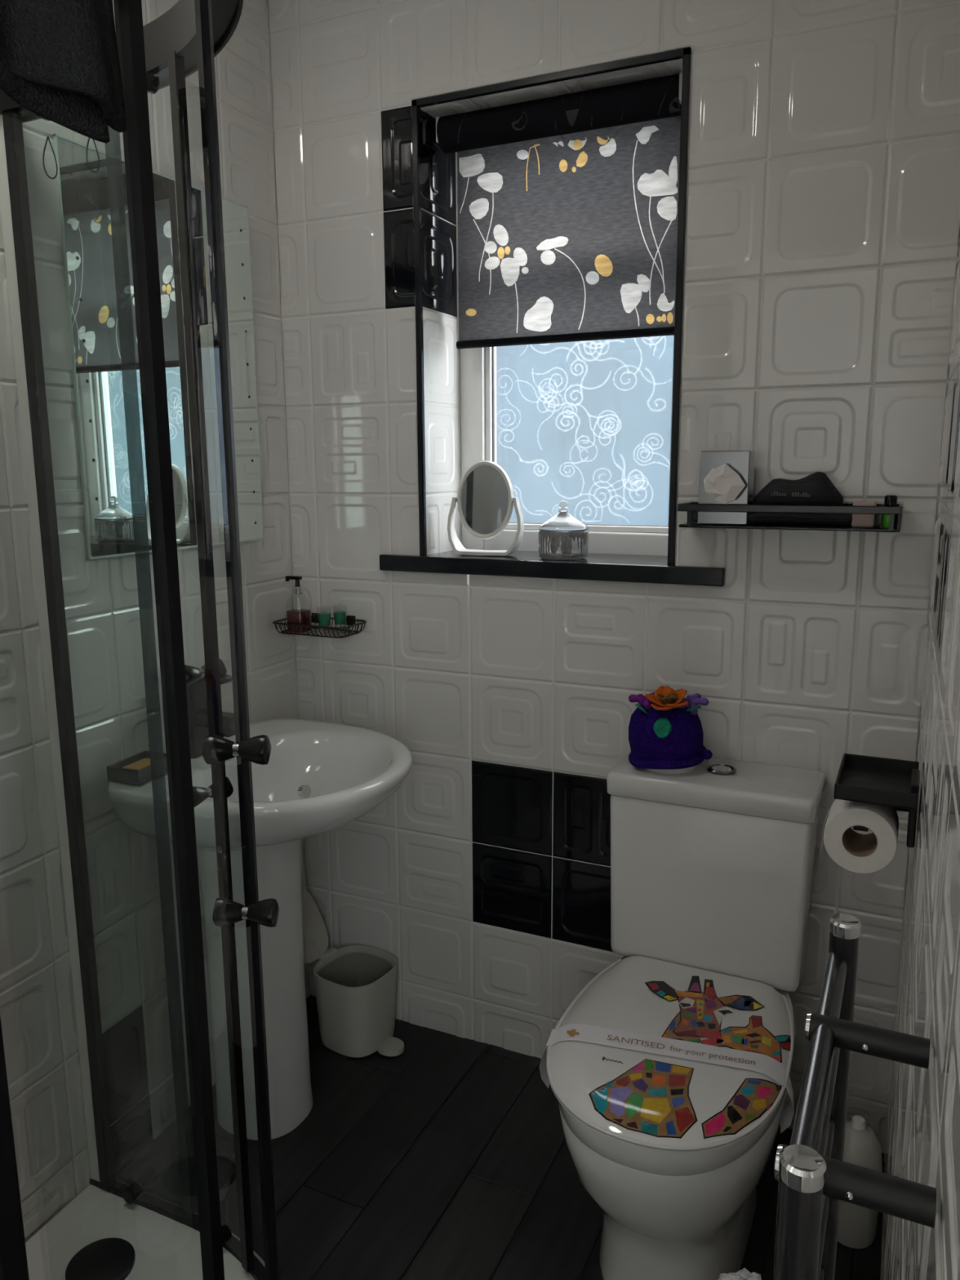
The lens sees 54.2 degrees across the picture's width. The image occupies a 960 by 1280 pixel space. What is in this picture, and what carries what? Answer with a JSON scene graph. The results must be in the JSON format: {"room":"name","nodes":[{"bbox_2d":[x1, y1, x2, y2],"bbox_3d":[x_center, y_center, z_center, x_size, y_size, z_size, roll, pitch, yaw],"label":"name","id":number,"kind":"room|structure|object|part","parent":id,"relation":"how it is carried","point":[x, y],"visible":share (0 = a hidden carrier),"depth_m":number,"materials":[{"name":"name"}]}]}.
{"room":"bathroom","nodes":[
{"label":"bathroom","id":0,"kind":"room"},
{"bbox_2d":[0,0,310,1242],"bbox_3d":[-0.820,-0.117,1.600,0.152,2.440,1.539,4,11,23],"label":"wall","id":1,"kind":"structure","parent":0,"point":[110,603],"depth_m":1.76,"materials":[{"name":"tile"}]},
{"bbox_2d":[53,133,264,559],"bbox_3d":[-0.603,-0.532,1.839,0.020,0.706,0.495,5,12,25],"label":"wall mirror","id":2,"kind":"object","parent":1,"relation":"attached to","point":[94,206],"visible":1,"depth_m":1.75,"materials":[{"name":"white mirror"}]},
{"bbox_2d":[115,994,884,1279],"bbox_3d":[-0.694,1.271,0.862,2.400,0.060,3.400,5,12,25],"label":"floor","id":3,"kind":"structure","parent":0,"point":[447,1157],"depth_m":1.84,"materials":[{"name":"grey wood"}]},
{"bbox_2d":[25,1179,265,1279],"bbox_3d":[-0.553,1.130,1.355,0.716,0.034,0.705,5,12,25],"label":"shower tray","id":4,"kind":"object","parent":3,"relation":"on","point":[98,1235],"visible":0.79,"depth_m":1.65,"materials":[{"name":"white plastic"}]},
{"bbox_2d":[0,0,279,1279],"bbox_3d":[-0.433,0.156,1.225,0.328,1.928,0.993,-4,11,-20],"label":"shower enclosure","id":5,"kind":"object","parent":4,"relation":"on","point":[186,39],"visible":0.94,"depth_m":1.17,"materials":[{"name":"clear glass"}]},
{"bbox_2d":[0,0,126,143],"bbox_3d":[-0.371,-0.567,0.680,0.139,0.351,0.194,5,12,25],"label":"bath towel","id":6,"kind":"object","parent":5,"relation":"hanging from","point":[60,59],"visible":1,"depth_m":0.70,"materials":[{"name":"black fabric"}]},
{"bbox_3d":[-0.438,-0.761,1.057,0.325,0.063,0.990,-4,11,-20],"label":"rail","id":7,"kind":"part","parent":5,"relation":"part of","materials":[{"name":"black metal"}]},
{"bbox_3d":[-0.295,0.229,0.942,0.016,1.863,0.016,4,11,22],"label":"edge post","id":8,"kind":"part","parent":5,"relation":"part of","materials":[{"name":"black metal"}]},
{"bbox_3d":[-0.428,1.099,1.401,0.310,0.010,0.977,-4,11,-20],"label":"rail","id":9,"kind":"part","parent":5,"relation":"part of","materials":[{"name":"black metal"}]},
{"bbox_3d":[-0.437,0.053,1.408,0.035,0.035,0.034,9,14,42],"label":"knob","id":10,"kind":"part","parent":5,"relation":"part of","materials":[{"name":"black plastic"}]},
{"bbox_3d":[-0.436,0.240,1.443,0.035,0.035,0.034,9,14,42],"label":"knob","id":11,"kind":"part","parent":5,"relation":"part of","materials":[{"name":"black plastic"}]},
{"bbox_2d":[199,667,204,678],"bbox_3d":[-0.424,0.050,1.422,0.015,0.015,0.008,9,14,42],"label":"washer","id":12,"kind":"object","parent":5,"relation":"in","point":[202,670],"depth_m":1.42,"materials":[{"name":"silver metal"}]},
{"bbox_2d":[205,787,212,797],"bbox_3d":[-0.422,0.237,1.457,0.015,0.015,0.008,9,14,42],"label":"washer","id":13,"kind":"object","parent":5,"relation":"in","point":[208,790],"depth_m":1.45,"materials":[{"name":"silver metal"}]},
{"bbox_3d":[-0.410,0.047,1.436,0.035,0.035,0.034,9,14,42],"label":"knob","id":14,"kind":"part","parent":5,"relation":"part of","materials":[{"name":"black plastic"}]},
{"bbox_3d":[-0.300,0.127,1.084,0.034,0.035,0.035,0,11,3],"label":"knob","id":15,"kind":"part","parent":5,"relation":"part of","materials":[{"name":"black plastic"}]},
{"bbox_3d":[-0.409,0.234,1.471,0.035,0.035,0.034,9,14,42],"label":"knob","id":16,"kind":"part","parent":5,"relation":"part of","materials":[{"name":"black plastic"}]},
{"bbox_3d":[-0.298,0.325,1.121,0.034,0.035,0.035,0,11,3],"label":"knob","id":17,"kind":"part","parent":5,"relation":"part of","materials":[{"name":"black plastic"}]},
{"bbox_2d":[232,742,239,756],"bbox_3d":[-0.280,0.127,1.083,0.008,0.015,0.015,0,11,3],"label":"washer","id":18,"kind":"object","parent":5,"relation":"in","point":[235,745],"depth_m":1.08,"materials":[{"name":"silver metal"}]},
{"bbox_2d":[241,905,248,919],"bbox_3d":[-0.279,0.325,1.120,0.008,0.015,0.015,0,11,3],"label":"washer","id":19,"kind":"object","parent":5,"relation":"in","point":[244,908],"depth_m":1.11,"materials":[{"name":"silver metal"}]},
{"bbox_3d":[-0.261,0.127,1.083,0.034,0.035,0.035,0,11,3],"label":"knob","id":20,"kind":"part","parent":5,"relation":"part of","materials":[{"name":"black plastic"}]},
{"bbox_3d":[-0.260,0.325,1.119,0.034,0.035,0.035,0,11,3],"label":"knob","id":21,"kind":"part","parent":5,"relation":"part of","materials":[{"name":"black plastic"}]},
{"bbox_2d":[107,718,413,1140],"bbox_3d":[-0.386,0.632,1.915,0.505,0.808,0.550,5,12,25],"label":"washbasin","id":22,"kind":"object","parent":3,"relation":"on","point":[318,777],"visible":0.73,"depth_m":1.91,"materials":[{"name":"white ceramic"}]},
{"bbox_2d":[106,750,167,785],"bbox_3d":[-0.629,0.237,1.748,0.072,0.028,0.104,4,11,21],"label":"soap dish","id":23,"kind":"object","parent":22,"relation":"on","point":[115,771],"visible":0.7,"depth_m":1.71,"materials":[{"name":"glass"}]},
{"bbox_2d":[122,758,159,769],"bbox_3d":[-0.629,0.237,1.748,0.044,0.016,0.068,4,11,21],"label":"soap bar","id":24,"kind":"object","parent":23,"relation":"in","point":[141,763],"visible":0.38,"depth_m":1.74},
{"bbox_2d":[186,674,235,757],"bbox_3d":[-0.540,0.149,1.855,0.131,0.167,0.052,5,12,25],"label":"mixer tap","id":25,"kind":"object","parent":22,"relation":"on","point":[197,699],"visible":0.48,"depth_m":1.84,"materials":[{"name":"metal"}]},
{"bbox_3d":[-0.545,0.073,1.843,0.121,0.014,0.036,5,12,25],"label":"lever","id":26,"kind":"part","parent":25,"relation":"part of","materials":[{"name":"metal"}]},
{"bbox_3d":[-0.519,0.164,1.848,0.085,0.042,0.034,5,12,25],"label":"spout","id":27,"kind":"part","parent":25,"relation":"part of","materials":[{"name":"metal"}]},
{"bbox_2d":[107,718,413,851],"bbox_3d":[-0.388,0.317,1.856,0.505,0.168,0.550,5,12,25],"label":"basin","id":28,"kind":"object","parent":22,"relation":"in","point":[318,777],"depth_m":1.80,"materials":[{"name":"white ceramic"}]},
{"bbox_2d":[301,886,404,1057],"bbox_3d":[-0.327,0.795,2.277,0.328,0.353,0.184,5,12,25],"label":"pedal bin","id":29,"kind":"object","parent":3,"relation":"on","point":[356,985],"visible":0.87,"depth_m":2.24,"materials":[{"name":"beige plastic"}]},
{"bbox_3d":[-0.436,0.694,2.294,0.100,0.158,0.132,5,12,25],"label":"lid","id":30,"kind":"part","parent":29,"relation":"part of","materials":[{"name":"beige plastic"}]},
{"bbox_2d":[546,750,826,1279],"bbox_3d":[0.356,0.680,1.670,0.390,0.794,0.667,5,12,25],"label":"toilet","id":31,"kind":"object","parent":3,"relation":"on","point":[713,864],"visible":0.97,"depth_m":1.67,"materials":[{"name":"white ceramic"}]},
{"bbox_2d":[538,1023,794,1133],"bbox_3d":[0.306,0.725,1.569,0.414,0.103,0.049,3,11,17],"label":"band","id":32,"kind":"object","parent":31,"relation":"attached to","point":[766,1065],"visible":0.98,"depth_m":1.55,"materials":[{"name":"white paper"}]},
{"bbox_3d":[0.319,0.694,1.590,0.388,0.008,0.487,5,12,25],"label":"seat","id":33,"kind":"part","parent":31,"relation":"part of","materials":[{"name":"white plastic"}]},
{"bbox_3d":[0.319,0.683,1.588,0.390,0.022,0.489,5,12,25],"label":"lid","id":34,"kind":"part","parent":31,"relation":"part of","materials":[{"name":"white plastic"}]},
{"bbox_2d":[628,685,712,769],"bbox_3d":[0.368,0.166,1.837,0.152,0.159,0.152,-3,11,-13],"label":"cover","id":35,"kind":"object","parent":31,"relation":"on","point":[665,731],"visible":1,"depth_m":1.79,"materials":[{"name":"purple fabric"}]},
{"bbox_2d":[646,765,696,773],"bbox_3d":[0.371,0.199,1.843,0.108,0.100,0.108,5,12,25],"label":"toilet roll","id":36,"kind":"object","parent":31,"relation":"on","point":[689,769],"visible":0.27,"depth_m":1.80,"materials":[{"name":"paper"}]},
{"bbox_2d":[588,975,791,1138],"bbox_3d":[0.364,0.686,1.559,0.275,0.021,0.444,5,12,25],"label":"print","id":37,"kind":"object","parent":31,"relation":"on","point":[633,1094],"depth_m":1.51},
{"bbox_3d":[0.456,0.277,1.817,0.387,0.046,0.184,5,12,25],"label":"cistern lid","id":38,"kind":"part","parent":31,"relation":"part of","materials":[{"name":"white ceramic"}]},
{"bbox_3d":[0.468,0.251,1.818,0.039,0.006,0.039,5,12,25],"label":"push plate","id":39,"kind":"part","parent":31,"relation":"part of","materials":[{"name":"silver metal"}]},
{"bbox_2d":[717,1267,761,1279],"bbox_3d":[0.346,0.995,1.247,0.097,0.329,0.096,5,12,25],"label":"towel","id":40,"kind":"object","parent":3,"relation":"on","point":[743,1274],"visible":1,"depth_m":1.24,"materials":[{"name":"white fabric"}]},
{"bbox_2d":[837,1115,882,1248],"bbox_3d":[0.673,0.961,1.687,0.088,0.230,0.088,5,12,25],"label":"bottle","id":41,"kind":"object","parent":3,"relation":"on","point":[857,1224],"visible":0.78,"depth_m":1.66,"materials":[{"name":"beige plastic"}]},
{"bbox_3d":[0.672,0.856,1.667,0.024,0.016,0.024,5,12,25],"label":"handle","id":42,"kind":"part","parent":41,"relation":"part of","materials":[{"name":"white plastic"}]},
{"bbox_2d":[267,0,959,1152],"bbox_3d":[0.175,-0.222,2.131,1.900,2.440,0.302,5,12,25],"label":"wall","id":43,"kind":"structure","parent":0,"point":[822,239],"depth_m":1.90,"materials":[{"name":"tile"}]},
{"bbox_2d":[272,613,366,638],"bbox_3d":[-0.373,-0.034,2.191,0.204,0.036,0.116,5,12,25],"label":"wire rack","id":44,"kind":"object","parent":43,"relation":"attached to","point":[350,620],"visible":0.74,"depth_m":2.17,"materials":[{"name":"brown metal"}]},
{"bbox_2d":[285,575,311,633],"bbox_3d":[-0.426,-0.084,2.188,0.056,0.130,0.049,5,12,25],"label":"soap bottle","id":45,"kind":"object","parent":44,"relation":"on","point":[300,616],"visible":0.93,"depth_m":2.17,"materials":[{"name":"clear glass"}]},
{"bbox_3d":[-0.395,-0.053,2.260,0.024,0.024,0.006,5,12,25],"label":"wall plate","id":46,"kind":"part","parent":44,"relation":"part of","materials":[{"name":"brown metal"}]},
{"bbox_2d":[316,609,331,629],"bbox_3d":[-0.360,-0.046,2.171,0.033,0.062,0.033,5,12,25],"label":"tumbler","id":47,"kind":"object","parent":44,"relation":"on","point":[324,618],"visible":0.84,"depth_m":2.16,"materials":[{"name":"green glass"}]},
{"bbox_2d":[332,605,346,629],"bbox_3d":[-0.327,-0.051,2.192,0.033,0.062,0.033,5,12,25],"label":"tumbler","id":48,"kind":"object","parent":44,"relation":"on","point":[340,616],"visible":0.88,"depth_m":2.18,"materials":[{"name":"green glass"}]},
{"bbox_3d":[-0.305,-0.046,2.218,0.024,0.024,0.006,5,12,25],"label":"wall plate","id":49,"kind":"part","parent":44,"relation":"part of","materials":[{"name":"brown metal"}]},
{"bbox_2d":[411,46,691,565],"bbox_3d":[0.124,-0.631,1.910,0.577,0.946,0.012,5,12,25],"label":"trim","id":50,"kind":"structure","parent":43,"relation":"attached to","point":[685,54],"depth_m":1.84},
{"bbox_2d":[379,548,725,586],"bbox_3d":[0.166,-0.167,2.075,0.776,0.036,0.212,5,12,25],"label":"window sill","id":51,"kind":"structure","parent":43,"relation":"attached to","point":[654,569],"depth_m":1.98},
{"bbox_2d":[447,460,524,555],"bbox_3d":[0.012,-0.295,2.095,0.173,0.208,0.054,3,11,19],"label":"vanity mirror","id":52,"kind":"object","parent":51,"relation":"on","point":[485,501],"visible":1,"depth_m":2.09,"materials":[{"name":"white plastic"}]},
{"bbox_2d":[461,466,508,534],"bbox_3d":[0.010,-0.311,2.088,0.113,0.153,0.009,3,11,19],"label":"mirror glass","id":53,"kind":"object","parent":52,"relation":"attached to","point":[484,489],"depth_m":2.09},
{"bbox_3d":[0.012,-0.312,2.092,0.132,0.174,0.025,3,11,19],"label":"frame","id":54,"kind":"part","parent":52,"relation":"part of","materials":[{"name":"white plastic"}]},
{"bbox_2d":[537,500,588,560],"bbox_3d":[0.179,-0.237,2.015,0.108,0.123,0.108,5,12,25],"label":"glass jar","id":55,"kind":"object","parent":51,"relation":"on","point":[563,536],"visible":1,"depth_m":1.98,"materials":[{"name":"clear glass"}]},
{"bbox_3d":[0.179,-0.255,2.012,0.107,0.040,0.107,5,12,25],"label":"lid","id":56,"kind":"part","parent":55,"relation":"part of","materials":[{"name":"clear glass"}]},
{"bbox_3d":[0.179,-0.286,2.006,0.023,0.023,0.023,5,12,25],"label":"knob","id":57,"kind":"part","parent":55,"relation":"part of","materials":[{"name":"clear glass"}]},
{"bbox_2d":[435,72,682,349],"bbox_3d":[0.158,-0.868,1.949,0.528,0.474,0.079,5,12,25],"label":"roller blind","id":58,"kind":"object","parent":43,"relation":"attached to","point":[568,203],"visible":0.98,"depth_m":1.96,"materials":[{"name":"fabric"}]},
{"bbox_2d":[457,113,466,142],"bbox_3d":[-0.041,-1.074,1.968,0.021,0.054,0.012,7,13,36],"label":"print","id":59,"kind":"object","parent":58,"relation":"attached to","point":[461,117],"depth_m":1.96,"materials":[{"name":"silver fabric"}]},
{"bbox_2d":[511,111,527,130],"bbox_3d":[0.081,-1.056,1.911,0.036,0.031,0.010,5,12,25],"label":"print","id":60,"kind":"object","parent":58,"relation":"attached to","point":[519,119],"depth_m":1.91,"materials":[{"name":"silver fabric"}]},
{"bbox_2d":[562,96,582,126],"bbox_3d":[0.185,-1.052,1.867,0.044,0.051,0.018,5,12,25],"label":"print","id":61,"kind":"object","parent":58,"relation":"attached to","point":[572,106],"depth_m":1.86,"materials":[{"name":"silver fabric"}]},
{"bbox_2d":[657,77,673,115],"bbox_3d":[0.350,-1.040,1.793,0.013,0.057,0.037,-8,13,-34],"label":"print","id":62,"kind":"object","parent":58,"relation":"attached to","point":[664,85],"depth_m":1.79,"materials":[{"name":"silver fabric"}]},
{"bbox_2d":[668,96,680,120],"bbox_3d":[0.380,-1.024,1.810,0.023,0.020,0.067,5,12,25],"label":"print","id":63,"kind":"object","parent":58,"relation":"attached to","point":[674,102],"depth_m":1.79,"materials":[{"name":"silver"}]},
{"bbox_2d":[459,337,674,555],"bbox_3d":[0.210,-0.646,2.094,0.560,0.967,0.095,5,12,25],"label":"window","id":64,"kind":"structure","parent":43,"relation":"in","point":[477,365],"depth_m":2.20,"materials":[{"name":"white plastic"}]},
{"bbox_2d":[677,502,902,532],"bbox_3d":[0.562,-0.225,1.720,0.383,0.048,0.100,5,12,25],"label":"wall shelf","id":65,"kind":"object","parent":43,"relation":"attached to","point":[692,508],"visible":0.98,"depth_m":1.67,"materials":[{"name":"black metal"}]},
{"bbox_3d":[0.390,-0.227,1.749,0.008,0.028,0.004,5,12,25],"label":"rail post","id":66,"kind":"part","parent":65,"relation":"part of","materials":[{"name":"black metal"}]},
{"bbox_2d":[697,450,755,524],"bbox_3d":[0.454,-0.282,1.738,0.090,0.134,0.085,5,12,25],"label":"tissue box","id":67,"kind":"object","parent":65,"relation":"on","point":[726,477],"visible":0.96,"depth_m":1.71,"materials":[{"name":"cardboard"}]},
{"bbox_3d":[0.563,-0.208,1.722,0.378,0.006,0.094,5,12,25],"label":"shelf plate","id":68,"kind":"part","parent":65,"relation":"part of","materials":[{"name":"black metal"}]},
{"bbox_3d":[0.542,-0.234,1.675,0.383,0.014,0.005,5,12,25],"label":"rail","id":69,"kind":"part","parent":65,"relation":"part of","materials":[{"name":"black metal"}]},
{"bbox_2d":[747,512,852,525],"bbox_3d":[0.588,-0.219,1.691,0.215,0.025,0.025,5,12,25],"label":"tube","id":70,"kind":"object","parent":65,"relation":"on","point":[773,518],"visible":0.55,"depth_m":1.69,"materials":[{"name":"plastic"}]},
{"bbox_2d":[752,471,843,505],"bbox_3d":[0.575,-0.270,1.698,0.152,0.068,0.070,5,12,25],"label":"pouch","id":71,"kind":"object","parent":70,"relation":"on","point":[816,488],"visible":0.74,"depth_m":1.67,"materials":[{"name":"fabric"}]},
{"bbox_2d":[851,501,876,527],"bbox_3d":[0.677,-0.222,1.656,0.037,0.044,0.042,5,12,25],"label":"sachet","id":72,"kind":"object","parent":65,"relation":"on","point":[858,520],"visible":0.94,"depth_m":1.64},
{"bbox_2d":[881,495,897,527],"bbox_3d":[0.718,-0.226,1.643,0.025,0.055,0.025,5,12,25],"label":"bottle","id":73,"kind":"object","parent":65,"relation":"on","point":[889,500],"visible":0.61,"depth_m":1.64,"materials":[{"name":"plastic"}]},
{"bbox_3d":[0.704,-0.203,1.605,0.008,0.028,0.004,5,12,25],"label":"rail post","id":74,"kind":"part","parent":65,"relation":"part of","materials":[{"name":"black metal"}]},
{"bbox_3d":[0.733,-0.213,1.640,0.006,0.044,0.094,5,12,25],"label":"rail","id":75,"kind":"part","parent":65,"relation":"part of","materials":[{"name":"black metal"}]},
{"bbox_2d":[880,240,959,1279],"bbox_3d":[0.222,0.135,0.213,0.152,2.440,3.206,4,12,24],"label":"wall","id":76,"kind":"structure","parent":0,"point":[922,1142],"depth_m":0.96,"materials":[{"name":"tile"}]},
{"bbox_2d":[773,913,936,1279],"bbox_3d":[0.306,0.689,0.808,0.098,0.792,0.376,5,12,25],"label":"towel radiator","id":77,"kind":"object","parent":76,"relation":"attached to","point":[812,1175],"visible":1,"depth_m":0.70,"materials":[{"name":"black metal"}]},
{"bbox_2d":[833,753,919,847],"bbox_3d":[0.625,0.256,1.480,0.116,0.099,0.170,5,12,25],"label":"paper holder","id":78,"kind":"object","parent":76,"relation":"attached to","point":[884,781],"visible":0.86,"depth_m":1.47,"materials":[{"name":"black metal"}]},
{"bbox_2d":[819,799,898,873],"bbox_3d":[0.597,0.298,1.475,0.108,0.105,0.096,5,12,25],"label":"toilet roll","id":79,"kind":"object","parent":78,"relation":"hanging from","point":[854,851],"visible":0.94,"depth_m":1.44,"materials":[{"name":"paper"}]},
{"bbox_2d":[833,753,919,809],"bbox_3d":[0.625,0.219,1.474,0.115,0.024,0.170,5,12,25],"label":"tray","id":80,"kind":"object","parent":78,"relation":"on","point":[884,781],"depth_m":1.48,"materials":[{"name":"black metal"}]},
{"bbox_3d":[0.631,0.277,1.468,0.082,0.020,0.105,5,12,25],"label":"arm","id":81,"kind":"part","parent":78,"relation":"part of","materials":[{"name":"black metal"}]},
{"bbox_3d":[0.673,0.260,1.458,0.011,0.099,0.090,5,12,25],"label":"wall plate","id":82,"kind":"part","parent":78,"relation":"part of","materials":[{"name":"black metal"}]},
{"label":"outside","id":83,"kind":"structure","parent":0,"visible":0},
{"bbox_2d":[496,335,674,525],"bbox_3d":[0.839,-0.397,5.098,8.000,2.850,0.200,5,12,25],"label":"window pane","id":84,"kind":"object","parent":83,"point":[586,425],"depth_m":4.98,"materials":[{"name":"glass"}]}
]}

